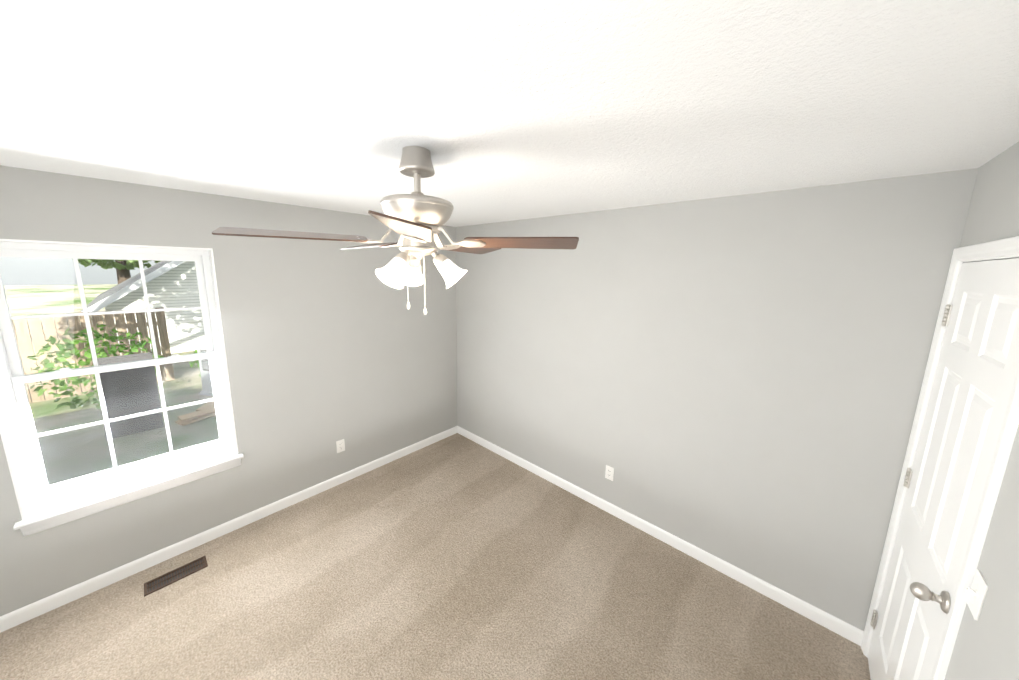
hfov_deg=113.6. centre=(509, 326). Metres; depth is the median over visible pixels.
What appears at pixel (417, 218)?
ceiling fan
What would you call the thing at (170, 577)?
air vent register
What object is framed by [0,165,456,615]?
wall
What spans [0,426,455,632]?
baseboard
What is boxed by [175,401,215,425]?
planks
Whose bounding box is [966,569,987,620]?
light switch
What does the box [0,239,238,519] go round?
window
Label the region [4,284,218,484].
ground
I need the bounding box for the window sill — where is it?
[13,449,243,536]
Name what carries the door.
in the wall at (986, 646)
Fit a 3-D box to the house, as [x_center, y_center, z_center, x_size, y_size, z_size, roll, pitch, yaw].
[-10.985,-1.837,13.266,7.640,3.949,7.290,10,13,41]
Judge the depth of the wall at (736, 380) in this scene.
2.08 m
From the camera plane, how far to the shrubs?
5.57 m
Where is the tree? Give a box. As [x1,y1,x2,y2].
[72,259,159,283]
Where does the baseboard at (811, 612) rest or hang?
attached to the wall at (736, 380)
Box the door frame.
[861,236,1018,679]
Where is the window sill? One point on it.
(51, 515)
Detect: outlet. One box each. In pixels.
[336,439,344,452]
[605,465,613,480]
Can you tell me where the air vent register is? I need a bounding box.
[144,556,207,596]
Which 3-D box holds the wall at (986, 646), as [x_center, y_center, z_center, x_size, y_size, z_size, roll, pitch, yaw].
[0.852,0.742,0.264,0.200,2.440,3.892,10,13,41]
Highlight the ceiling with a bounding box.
[0,0,1018,226]
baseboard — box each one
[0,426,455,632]
[456,426,863,645]
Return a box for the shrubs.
[27,324,204,410]
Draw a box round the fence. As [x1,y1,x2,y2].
[12,307,174,402]
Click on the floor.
(457, 556)
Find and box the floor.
[0,433,870,679]
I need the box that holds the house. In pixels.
[78,261,205,353]
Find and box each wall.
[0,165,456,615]
[456,168,977,630]
[944,142,1018,679]
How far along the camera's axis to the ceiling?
0.90 m
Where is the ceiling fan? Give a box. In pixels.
[211,146,578,314]
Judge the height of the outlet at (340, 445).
0.115 m
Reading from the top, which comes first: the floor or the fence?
the fence
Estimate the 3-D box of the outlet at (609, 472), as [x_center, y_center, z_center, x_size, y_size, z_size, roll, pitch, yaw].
[0.822,1.205,2.744,0.070,0.115,0.008,10,13,41]
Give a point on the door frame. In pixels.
(1005, 248)
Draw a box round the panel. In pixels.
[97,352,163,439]
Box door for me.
[867,258,1018,679]

